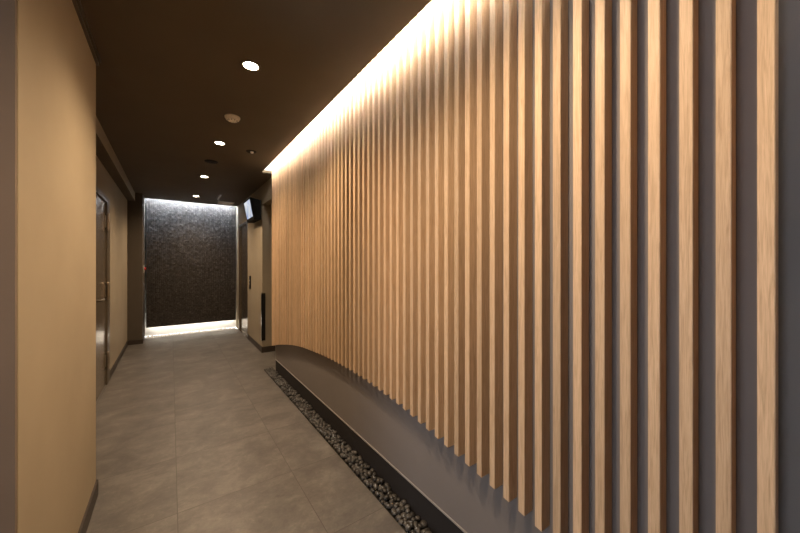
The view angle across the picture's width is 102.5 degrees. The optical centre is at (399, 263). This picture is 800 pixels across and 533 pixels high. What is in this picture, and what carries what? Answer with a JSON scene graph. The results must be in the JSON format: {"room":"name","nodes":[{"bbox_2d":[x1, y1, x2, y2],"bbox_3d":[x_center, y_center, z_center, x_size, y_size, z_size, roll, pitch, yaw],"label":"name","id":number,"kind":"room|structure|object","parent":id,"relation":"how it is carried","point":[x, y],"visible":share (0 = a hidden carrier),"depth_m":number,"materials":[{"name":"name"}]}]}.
{"room":"building entrance corridor","nodes":[
{"label":"building entrance corridor","id":0,"kind":"room"},
{"bbox_2d":[0,0,95,532],"bbox_3d":[-2.316,0.075,0.708,2.251,2.500,1.158,0,0,-36],"label":"wall","id":1,"kind":"structure","parent":0,"point":[56,65],"depth_m":1.11,"materials":[{"name":"beige paint"}]},
{"bbox_2d":[72,0,100,65],"bbox_3d":[-1.399,-1.157,1.377,0.020,0.036,1.158,0,0,-36],"label":"trim","id":2,"kind":"structure","parent":1,"relation":"attached to","point":[77,4],"depth_m":1.58,"materials":[{"name":"brown wood"}]},
{"bbox_2d":[96,156,126,369],"bbox_3d":[-3.253,0.075,3.416,0.170,2.500,4.340,0,0,-36],"label":"wall","id":3,"kind":"structure","parent":0,"point":[105,183],"depth_m":4.20,"materials":[{"name":"beige paint"}]},
{"bbox_2d":[96,186,109,400],"bbox_3d":[-3.043,0.295,3.219,0.185,2.060,1.055,0,0,-36],"label":"door","id":4,"kind":"structure","parent":3,"relation":"in","point":[102,201],"depth_m":3.36,"materials":[{"name":"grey metal"}]},
{"bbox_2d":[78,334,144,532],"bbox_3d":[-2.879,1.281,3.243,0.240,0.088,5.916,0,0,-36],"label":"baseboard","id":5,"kind":"structure","parent":3,"relation":"attached to","point":[85,522],"depth_m":1.75,"materials":[{"name":"brown wood"}]},
{"bbox_2d":[96,116,134,199],"bbox_3d":[-3.145,-1.109,3.493,0.097,0.132,4.340,0,0,-36],"label":"beam","id":6,"kind":"structure","parent":3,"relation":"attached to","point":[100,132],"depth_m":3.20,"materials":[{"name":"beige paint"}]},
{"bbox_2d":[96,133,134,200],"bbox_3d":[-3.145,-1.040,3.493,0.097,0.006,4.340,0,0,-36],"label":"soffit","id":7,"kind":"structure","parent":6,"relation":"attached to","point":[102,154],"depth_m":3.49,"materials":[{"name":"brown paint"}]},
{"bbox_2d":[127,193,144,340],"bbox_3d":[-4.627,-0.035,5.507,0.363,2.720,0.660,0,0,-36],"label":"pillar","id":8,"kind":"structure","parent":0,"point":[135,209],"depth_m":5.30,"materials":[{"name":"brown paint"}]},
{"bbox_2d":[144,294,144,324],"bbox_3d":[-4.469,0.800,5.607,0.010,0.550,0.120,0,0,-36],"label":"plate","id":9,"kind":"object","parent":8,"relation":"attached to","point":[144,294],"visible":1,"depth_m":5.65,"materials":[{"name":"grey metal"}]},
{"bbox_2d":[145,198,235,335],"bbox_3d":[-4.120,-0.050,6.335,2.150,2.750,0.100,0,0,-36],"label":"wall","id":10,"kind":"structure","parent":0,"point":[162,330],"depth_m":6.19,"materials":[{"name":"white paint"}]},
{"bbox_2d":[146,198,235,327],"bbox_3d":[-3.999,-0.070,6.231,1.457,2.450,0.050,0,0,-36],"label":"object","id":11,"kind":"structure","parent":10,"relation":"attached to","point":[191,247],"depth_m":6.16,"materials":[{"name":"black tile"}]},
{"bbox_2d":[86,329,405,532],"bbox_3d":[-1.211,1.355,1.697,5.200,0.060,10.370,0,0,-36],"label":"floor","id":12,"kind":"structure","parent":0,"point":[194,435],"depth_m":2.25,"materials":[{"name":"tile"}]},
{"bbox_2d":[265,371,426,532],"bbox_3d":[0.474,1.358,1.057,0.109,0.054,7.370,0,0,-36],"label":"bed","id":13,"kind":"object","parent":12,"relation":"on","point":[343,459],"visible":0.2,"depth_m":1.94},
{"bbox_2d":[264,367,294,392],"bbox_3d":[-1.392,1.310,3.670,0.121,0.043,0.918,0,0,-36],"label":"pebbles","id":14,"kind":"object","parent":13,"relation":"on","point":[270,371],"visible":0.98,"depth_m":3.62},
{"bbox_2d":[383,494,388,500],"bbox_3d":[-0.077,1.308,1.797,0.031,0.028,0.031,0,0,17],"label":"pebble","id":15,"kind":"object","parent":13,"relation":"on","point":[386,497],"visible":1,"depth_m":1.79,"materials":[{"name":"grey stone"}]},
{"bbox_2d":[396,507,401,514],"bbox_3d":[-0.005,1.311,1.705,0.030,0.031,0.031,0,0,-6],"label":"pebble","id":16,"kind":"object","parent":13,"relation":"on","point":[399,510],"visible":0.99,"depth_m":1.70,"materials":[{"name":"grey stone"}]},
{"bbox_2d":[398,519,403,524],"bbox_3d":[0.005,1.321,1.643,0.031,0.021,0.029,0,0,44],"label":"pebble","id":17,"kind":"object","parent":13,"relation":"on","point":[400,521],"visible":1,"depth_m":1.64,"materials":[{"name":"grey stone"}]},
{"bbox_2d":[405,524,410,531],"bbox_3d":[0.040,1.312,1.598,0.029,0.030,0.029,0,0,-8],"label":"pebble","id":18,"kind":"object","parent":13,"relation":"on","point":[407,526],"visible":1,"depth_m":1.59,"materials":[{"name":"grey stone"}]},
{"bbox_2d":[405,514,412,519],"bbox_3d":[0.047,1.315,1.671,0.039,0.024,0.028,0,0,-24],"label":"pebble","id":19,"kind":"object","parent":13,"relation":"on","point":[408,516],"visible":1,"depth_m":1.66,"materials":[{"name":"grey stone"}]},
{"bbox_2d":[420,520,426,527],"bbox_3d":[0.120,1.314,1.621,0.034,0.027,0.037,0,0,0],"label":"pebble","id":20,"kind":"object","parent":13,"relation":"on","point":[423,522],"visible":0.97,"depth_m":1.61,"materials":[{"name":"grey stone"}]},
{"bbox_2d":[276,361,463,532],"bbox_3d":[0.640,1.284,1.086,0.196,0.201,7.225,0,0,-36],"label":"kerb","id":21,"kind":"object","parent":12,"relation":"on","point":[437,522],"visible":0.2,"depth_m":1.97,"materials":[{"name":"black stone"}]},
{"bbox_3d":[-3.995,1.361,6.222,1.497,0.048,0.230,0,0,-36],"label":"trough","id":22,"kind":"object","parent":12,"relation":"in","visible":0},
{"bbox_2d":[145,327,235,338],"bbox_3d":[-3.989,1.323,6.200,1.467,0.034,0.194,0,0,-36],"label":"pebbles","id":23,"kind":"object","parent":22,"relation":"on","point":[221,329],"visible":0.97,"depth_m":6.16,"materials":[{"name":"white stone"}]},
{"bbox_2d":[236,177,271,346],"bbox_3d":[-1.906,-0.035,5.780,1.390,2.720,3.375,0,0,-36],"label":"wall","id":24,"kind":"structure","parent":0,"point":[259,232],"depth_m":4.95,"materials":[{"name":"beige paint"}]},
{"bbox_2d":[239,221,247,337],"bbox_3d":[-2.938,0.275,6.104,0.094,2.100,0.910,0,0,-36],"label":"door","id":25,"kind":"structure","parent":24,"relation":"in","point":[243,228],"depth_m":6.17,"materials":[{"name":"brown metal"}]},
{"bbox_2d":[243,197,260,222],"bbox_3d":[-2.270,-0.818,4.940,0.178,0.321,0.500,0,0,-36],"label":"television","id":26,"kind":"object","parent":24,"relation":"attached to","point":[252,206],"visible":1,"depth_m":4.76,"materials":[{"name":"black plastic"}]},
{"bbox_2d":[247,334,274,352],"bbox_3d":[-1.819,1.282,5.650,1.399,0.085,1.129,0,0,-36],"label":"baseboard","id":27,"kind":"structure","parent":24,"relation":"attached to","point":[259,347],"depth_m":4.89,"materials":[{"name":"brown wood"}]},
{"bbox_2d":[261,293,264,340],"bbox_3d":[-2.051,0.790,4.812,0.054,0.710,0.042,0,0,-36],"label":"guard","id":28,"kind":"object","parent":24,"relation":"attached to","point":[262,294],"visible":1,"depth_m":4.79,"materials":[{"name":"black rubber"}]},
{"bbox_2d":[80,0,431,206],"bbox_3d":[-1.220,-1.190,1.710,5.200,0.030,10.400,0,0,-36],"label":"ceiling","id":29,"kind":"structure","parent":0,"point":[169,73],"depth_m":2.01,"materials":[{"name":"brown paint"}]},
{"bbox_2d":[204,160,217,163],"bbox_3d":[-2.162,-1.171,3.678,0.136,0.009,0.136,0,0,-36],"label":"ceiling speaker","id":30,"kind":"object","parent":29,"relation":"attached to","point":[207,161],"visible":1,"depth_m":3.66,"materials":[{"name":"black plastic"}]},
{"bbox_2d":[213,141,225,144],"bbox_3d":[-1.748,-1.173,3.114,0.112,0.005,0.112,0,0,-36],"label":"recessed light","id":31,"kind":"object","parent":29,"relation":"in","point":[215,142],"visible":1,"depth_m":3.10,"materials":[{"name":"white"}]},
{"bbox_2d":[218,201,233,205],"bbox_3d":[-3.348,-1.168,6.174,0.250,0.014,0.320,0,0,-36],"label":"ceiling vent","id":32,"kind":"object","parent":29,"relation":"in","point":[219,202],"visible":1,"depth_m":6.18,"materials":[{"name":"white plastic"}]},
{"bbox_2d":[224,114,239,122],"bbox_3d":[-1.339,-1.157,2.565,0.112,0.035,0.112,0,0,-36],"label":"smoke detector","id":33,"kind":"object","parent":29,"relation":"attached to","point":[231,118],"visible":1,"depth_m":2.54,"materials":[{"name":"white plastic"}]},
{"bbox_2d":[240,60,260,71],"bbox_3d":[-0.883,-1.173,1.901,0.112,0.005,0.112,0,0,-36],"label":"recessed light","id":34,"kind":"object","parent":29,"relation":"in","point":[250,65],"visible":1,"depth_m":1.89,"materials":[{"name":"white"}]},
{"bbox_2d":[264,162,271,170],"bbox_3d":[0.443,-1.310,1.127,0.470,0.210,7.520,0,0,-36],"label":"cove","id":35,"kind":"object","parent":29,"relation":"attached to","point":[269,167],"visible":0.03,"depth_m":4.15,"materials":[{"name":"white paint"}]},
{"bbox_2d":[276,0,799,532],"bbox_3d":[0.641,-0.096,1.087,0.195,2.558,7.225,0,0,-36],"label":"wall","id":36,"kind":"structure","parent":0,"point":[433,467],"depth_m":0.83,"materials":[{"name":"grey paint"}]},
{"bbox_2d":[275,345,466,532],"bbox_3d":[0.559,0.004,1.032,0.007,2.359,7.231,0,0,-36],"label":"trim","id":37,"kind":"structure","parent":36,"relation":"attached to","point":[375,450],"depth_m":1.91,"materials":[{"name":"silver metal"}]},
{"bbox_2d":[272,0,777,532],"bbox_3d":[-0.382,-0.136,2.309,0.050,2.277,4.026,0,0,-36],"label":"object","id":38,"kind":"object","parent":36,"relation":"attached to","point":[380,204],"visible":0.88,"depth_m":1.12,"materials":[{"name":"brown wood"}]}
]}

